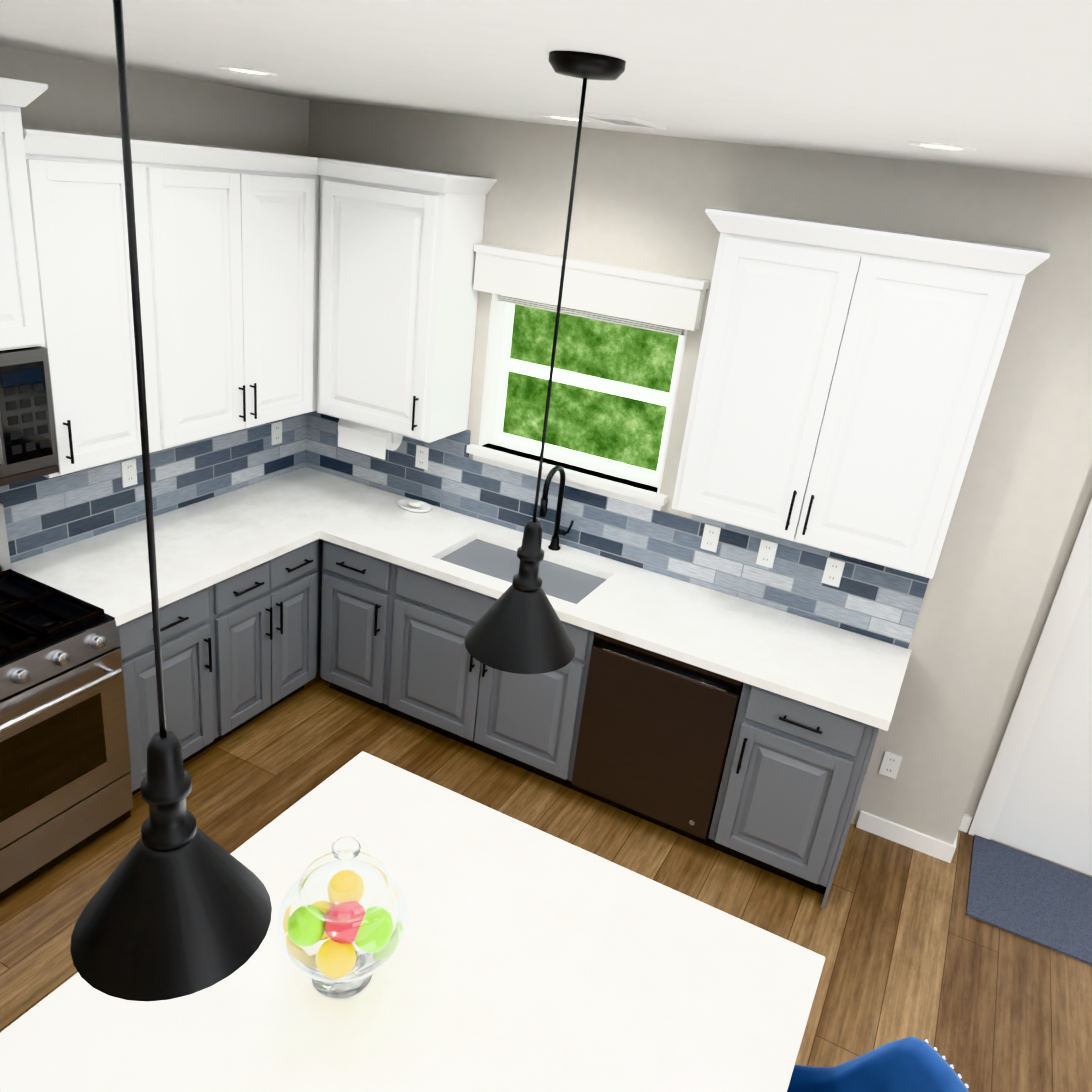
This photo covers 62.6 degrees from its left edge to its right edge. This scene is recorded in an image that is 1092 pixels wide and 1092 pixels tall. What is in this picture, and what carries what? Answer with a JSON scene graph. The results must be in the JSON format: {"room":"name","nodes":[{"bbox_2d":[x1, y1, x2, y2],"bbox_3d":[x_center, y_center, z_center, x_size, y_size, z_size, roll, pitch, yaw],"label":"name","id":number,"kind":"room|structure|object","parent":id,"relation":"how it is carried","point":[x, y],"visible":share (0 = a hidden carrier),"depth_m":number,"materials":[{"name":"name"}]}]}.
{"room":"kitchen","nodes":[
{"label":"kitchen","id":0,"kind":"room"},
{"bbox_2d":[0,46,308,155],"bbox_3d":[-2.339,-0.214,2.947,0.120,2.740,4.710,17,25,23],"label":"wall","id":1,"kind":"structure","parent":0,"point":[80,95],"depth_m":3.56,"materials":[{"name":"beige paint"}]},
{"bbox_2d":[0,77,47,350],"bbox_3d":[-1.949,-0.956,2.574,0.452,0.794,0.894,17,25,23],"label":"upper cabinet","id":2,"kind":"object","parent":1,"relation":"attached to","point":[21,324],"visible":1,"depth_m":2.80,"materials":[{"name":"white wood"}]},
{"bbox_2d":[0,346,59,486],"bbox_3d":[-2.014,-0.387,2.810,0.442,0.435,0.790,17,25,23],"label":"microwave","id":3,"kind":"object","parent":2,"relation":"attached to","point":[28,446],"visible":1,"depth_m":2.99,"materials":[{"name":"black"}]},
{"bbox_2d":[22,126,161,477],"bbox_3d":[-1.741,-0.869,3.243,0.348,1.134,0.459,17,25,23],"label":"upper cabinet","id":4,"kind":"object","parent":1,"relation":"attached to","point":[76,185],"depth_m":3.16,"materials":[{"name":"white wood"}]},
{"bbox_2d":[0,413,307,562],"bbox_3d":[-2.122,-0.102,3.351,0.008,0.437,3.619,17,25,23],"label":"tile backsplash","id":5,"kind":"structure","parent":1,"relation":"attached to","point":[42,514],"depth_m":3.99,"materials":[{"name":"blue tile"}]},
{"bbox_2d":[121,459,136,487],"bbox_3d":[-1.808,-0.316,3.901,0.008,0.115,0.072,17,25,23],"label":"outlet","id":6,"kind":"object","parent":5,"relation":"attached to","point":[129,472],"depth_m":3.90,"materials":[{"name":"white plastic"}]},
{"bbox_2d":[271,421,281,444],"bbox_3d":[-1.395,-0.584,4.659,0.008,0.115,0.072,17,25,23],"label":"outlet","id":7,"kind":"object","parent":5,"relation":"attached to","point":[276,428],"depth_m":4.65,"materials":[{"name":"white plastic"}]},
{"bbox_2d":[90,133,317,449],"bbox_3d":[-1.422,-1.077,3.828,0.348,1.134,0.938,17,25,23],"label":"upper cabinet","id":8,"kind":"object","parent":1,"relation":"attached to","point":[225,236],"depth_m":3.70,"materials":[{"name":"white wood"}]},
{"bbox_2d":[0,672,1091,1091],"bbox_3d":[0.106,2.176,1.656,11.720,0.100,6.620,17,25,23],"label":"floor","id":9,"kind":"structure","parent":0,"point":[898,938],"depth_m":3.53,"materials":[{"name":"brown wood"}]},
{"bbox_2d":[0,504,132,900],"bbox_3d":[-2.005,0.584,3.143,0.725,1.200,0.756,17,25,23],"label":"range","id":10,"kind":"object","parent":9,"relation":"on","point":[65,782],"visible":1,"depth_m":3.16,"materials":[{"name":"silver metal"}]},
{"bbox_2d":[117,583,221,795],"bbox_3d":[-1.791,0.534,3.746,0.629,0.874,0.474,17,25,23],"label":"base cabinet","id":11,"kind":"object","parent":9,"relation":"on","point":[190,625],"depth_m":3.61,"materials":[{"name":"grey wood"}]},
{"bbox_2d":[217,539,321,738],"bbox_3d":[-1.530,0.365,4.225,0.629,0.874,0.668,17,25,23],"label":"base cabinet","id":12,"kind":"object","parent":9,"relation":"on","point":[240,650],"depth_m":4.07,"materials":[{"name":"grey wood"}]},
{"bbox_2d":[11,495,322,625],"bbox_3d":[-1.587,0.029,3.817,0.663,0.040,1.080,17,25,23],"label":"countertop","id":13,"kind":"structure","parent":12,"relation":"on","point":[201,545],"depth_m":3.74,"materials":[{"name":"white stone"}]},
{"bbox_2d":[222,467,911,730],"bbox_3d":[-0.056,0.109,4.070,3.213,0.040,0.648,17,25,23],"label":"countertop","id":14,"kind":"structure","parent":12,"relation":"on","point":[839,671],"depth_m":3.82,"materials":[{"name":"white stone"}]},
{"bbox_2d":[397,499,431,512],"bbox_3d":[-0.666,-0.210,4.548,0.191,0.039,0.132,17,25,23],"label":"soap dish","id":15,"kind":"object","parent":14,"relation":"on","point":[412,505],"visible":1,"depth_m":4.53,"materials":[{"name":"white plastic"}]},
{"bbox_2d":[539,465,573,550],"bbox_3d":[0.050,-0.158,4.120,0.111,0.433,0.217,17,25,23],"label":"gooseneck faucet","id":16,"kind":"object","parent":14,"relation":"on","point":[554,545],"visible":1,"depth_m":4.15,"materials":[{"name":"black metal"}]},
{"bbox_2d":[320,540,387,708],"bbox_3d":[-0.780,0.319,4.550,0.418,0.874,0.629,17,25,23],"label":"base cabinet","id":17,"kind":"object","parent":9,"relation":"on","point":[354,586],"depth_m":4.27,"materials":[{"name":"grey wood"}]},
{"bbox_2d":[380,539,606,790],"bbox_3d":[-0.154,0.510,4.277,1.000,0.874,0.629,17,25,23],"label":"base cabinet","id":18,"kind":"object","parent":9,"relation":"on","point":[392,638],"depth_m":4.04,"materials":[{"name":"grey wood"}]},
{"bbox_2d":[571,632,743,845],"bbox_3d":[0.562,0.733,3.958,0.622,0.871,0.622,17,25,23],"label":"dishwasher","id":19,"kind":"object","parent":9,"relation":"on","point":[655,734],"visible":0.77,"depth_m":3.67,"materials":[{"name":"black metal"}]},
{"bbox_2d":[708,683,879,907],"bbox_3d":[1.057,0.889,3.729,0.505,0.875,0.664,17,25,23],"label":"base cabinet","id":20,"kind":"object","parent":9,"relation":"on","point":[793,777],"visible":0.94,"depth_m":3.46,"materials":[{"name":"grey wood"}]},
{"bbox_2d":[787,1036,968,1091],"bbox_3d":[0.470,1.502,1.929,0.650,1.006,0.586,17,25,23],"label":"bar stool","id":21,"kind":"object","parent":9,"relation":"on","point":[911,1064],"visible":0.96,"depth_m":1.88,"materials":[{"name":"blue fabric"}]},
{"bbox_2d":[966,834,1091,964],"bbox_3d":[2.243,1.528,3.673,0.955,0.010,0.560,17,25,23],"label":"door mat","id":22,"kind":"object","parent":9,"relation":"on","point":[1042,902],"visible":1,"depth_m":3.74,"materials":[{"name":"fabric"}]},
{"bbox_3d":[-0.472,1.439,2.014,1.120,0.844,1.566,17,25,23],"label":"cabinet","id":23,"kind":"object","parent":9,"relation":"on","visible":0},
{"bbox_2d":[0,752,824,1091],"bbox_3d":[-0.310,1.070,1.789,1.405,0.040,1.620,17,25,23],"label":"countertop","id":24,"kind":"structure","parent":23,"relation":"on","point":[526,958],"depth_m":1.99,"materials":[{"name":"white stone"}]},
{"bbox_2d":[276,836,409,998],"bbox_3d":[-0.430,0.777,1.914,0.280,0.372,0.280,17,25,23],"label":"jar","id":25,"kind":"object","parent":24,"relation":"on","point":[337,966],"visible":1,"depth_m":1.88,"materials":[{"name":"clear glass"}]},
{"bbox_2d":[0,0,1091,178],"bbox_3d":[1.790,-0.268,0.558,9.220,0.120,5.470,17,25,23],"label":"ceiling","id":26,"kind":"structure","parent":0,"point":[1002,84],"depth_m":1.53,"materials":[{"name":"paint"}]},
{"bbox_2d":[70,0,271,1001],"bbox_3d":[-0.399,-0.028,0.904,0.230,1.074,0.230,17,25,23],"label":"pendant light","id":27,"kind":"object","parent":26,"relation":"hanging from","point":[179,904],"visible":1,"depth_m":1.03,"materials":[{"name":"black metal"}]},
{"bbox_2d":[217,66,277,75],"bbox_3d":[-0.900,-1.434,2.715,0.175,0.003,0.175,14,24,17],"label":"recessed light","id":28,"kind":"object","parent":26,"relation":"in","point":[244,70],"depth_m":2.69,"materials":[{"name":"white plastic"}]},
{"bbox_2d":[464,51,625,673],"bbox_3d":[0.007,-0.289,1.648,0.230,1.078,0.230,17,25,23],"label":"pendant light","id":29,"kind":"object","parent":26,"relation":"hanging from","point":[518,627],"visible":1,"depth_m":1.76,"materials":[{"name":"black metal"}]},
{"bbox_2d":[542,114,590,121],"bbox_3d":[0.071,-1.500,3.153,0.175,0.003,0.175,14,24,17],"label":"recessed light","id":30,"kind":"object","parent":26,"relation":"in","point":[544,115],"depth_m":3.13,"materials":[{"name":"white plastic"}]},
{"bbox_2d":[575,111,666,129],"bbox_3d":[0.243,-1.348,2.850,0.190,0.012,0.300,17,25,23],"label":"ceiling vent","id":31,"kind":"object","parent":26,"relation":"in","point":[623,120],"visible":1,"depth_m":2.79,"materials":[{"name":"white metal"}]},
{"bbox_2d":[907,142,976,150],"bbox_3d":[1.040,-1.051,2.366,0.175,0.003,0.175,1,23,-13],"label":"recessed light","id":32,"kind":"object","parent":26,"relation":"in","point":[917,144],"depth_m":2.34,"materials":[{"name":"white"}]},
{"bbox_2d":[309,100,1091,844],"bbox_3d":[0.411,-0.432,4.263,3.600,2.740,0.420,17,25,23],"label":"wall","id":33,"kind":"structure","parent":0,"point":[643,200],"depth_m":3.56,"materials":[{"name":"beige paint"}]},
{"bbox_2d":[313,158,496,442],"bbox_3d":[-0.835,-1.165,4.194,1.056,1.146,0.397,17,25,23],"label":"upper cabinet","id":34,"kind":"object","parent":33,"relation":"attached to","point":[395,302],"visible":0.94,"depth_m":4.00,"materials":[{"name":"white wood"}]},
{"bbox_2d":[338,419,402,459],"bbox_3d":[-0.875,-0.562,4.471,0.336,0.180,0.132,17,25,23],"label":"paper towel holder","id":35,"kind":"object","parent":34,"relation":"attached to","point":[366,440],"visible":0.75,"depth_m":4.42,"materials":[{"name":"white paper"}]},
{"bbox_2d":[466,443,667,510],"bbox_3d":[0.092,-0.333,4.239,1.030,0.075,0.119,17,25,23],"label":"window sill","id":36,"kind":"structure","parent":33,"relation":"attached to","point":[596,484],"depth_m":4.19,"materials":[{"name":"white wood"}]},
{"bbox_2d":[479,293,686,493],"bbox_3d":[0.170,-0.790,4.096,0.950,0.890,0.129,17,25,23],"label":"window","id":37,"kind":"structure","parent":33,"relation":"in","point":[500,363],"depth_m":4.22,"materials":[{"name":"white plastic"}]},
{"bbox_2d":[473,244,709,335],"bbox_3d":[0.176,-1.107,3.893,1.072,0.240,0.155,17,25,23],"label":"blind valance","id":38,"kind":"object","parent":37,"relation":"attached to","point":[653,301],"visible":0.92,"depth_m":3.82,"materials":[{"name":"white wood"}]},
{"bbox_2d":[308,411,928,648],"bbox_3d":[0.119,-0.205,4.246,3.180,0.437,0.009,17,25,23],"label":"tile backsplash","id":39,"kind":"structure","parent":33,"relation":"attached to","point":[872,600],"depth_m":4.11,"materials":[{"name":"blue tile"}]},
{"bbox_2d":[415,445,428,469],"bbox_3d":[-0.629,-0.448,4.559,0.072,0.115,0.008,17,25,23],"label":"outlet","id":40,"kind":"object","parent":39,"relation":"attached to","point":[422,453],"depth_m":4.56,"materials":[{"name":"white plastic"}]},
{"bbox_2d":[700,524,720,551],"bbox_3d":[0.726,-0.034,3.967,0.072,0.115,0.008,17,25,23],"label":"outlet","id":41,"kind":"object","parent":39,"relation":"attached to","point":[711,534],"depth_m":3.96,"materials":[{"name":"white plastic"}]},
{"bbox_2d":[756,539,777,567],"bbox_3d":[0.950,0.035,3.869,0.072,0.115,0.008,17,25,23],"label":"outlet","id":42,"kind":"object","parent":39,"relation":"attached to","point":[767,549],"depth_m":3.87,"materials":[{"name":"white plastic"}]},
{"bbox_2d":[821,557,844,586],"bbox_3d":[1.201,0.111,3.759,0.072,0.115,0.008,17,25,23],"label":"outlet","id":43,"kind":"object","parent":39,"relation":"attached to","point":[832,576],"depth_m":3.76,"materials":[{"name":"white plastic"}]},
{"bbox_2d":[672,209,1049,578],"bbox_3d":[1.082,-0.579,3.356,1.111,1.146,0.397,17,25,23],"label":"upper cabinet","id":44,"kind":"object","parent":33,"relation":"attached to","point":[844,378],"visible":1,"depth_m":3.20,"materials":[{"name":"white wood"}]},
{"bbox_2d":[879,751,902,778],"bbox_3d":[1.497,0.953,3.905,0.072,0.115,0.008,17,25,23],"label":"outlet","id":45,"kind":"object","parent":33,"relation":"attached to","point":[891,762],"depth_m":3.90,"materials":[{"name":"white plastic"}]},
{"bbox_2d":[856,810,971,862],"bbox_3d":[1.670,1.250,4.074,0.455,0.085,0.284,17,25,23],"label":"baseboard","id":46,"kind":"structure","parent":33,"relation":"attached to","point":[910,838],"depth_m":3.97,"materials":[{"name":"white wood"}]},
{"bbox_2d":[965,463,1091,876],"bbox_3d":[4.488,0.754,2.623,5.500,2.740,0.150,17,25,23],"label":"door frame","id":47,"kind":"structure","parent":0,"point":[1075,523],"depth_m":3.76,"materials":[{"name":"beige paint"}]},
{"bbox_2d":[968,497,1091,874],"bbox_3d":[2.530,0.488,3.494,1.090,2.120,0.020,17,25,23],"label":"door","id":48,"kind":"structure","parent":47,"relation":"attached to","point":[1036,798],"depth_m":3.83,"materials":[{"name":"white wood"}]},
{"label":"outside","id":49,"kind":"structure","parent":0,"visible":0},
{"bbox_2d":[503,304,678,471],"bbox_3d":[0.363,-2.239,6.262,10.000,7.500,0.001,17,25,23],"label":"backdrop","id":50,"kind":"structure","parent":49,"point":[621,429],"depth_m":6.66,"materials":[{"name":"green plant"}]}
]}

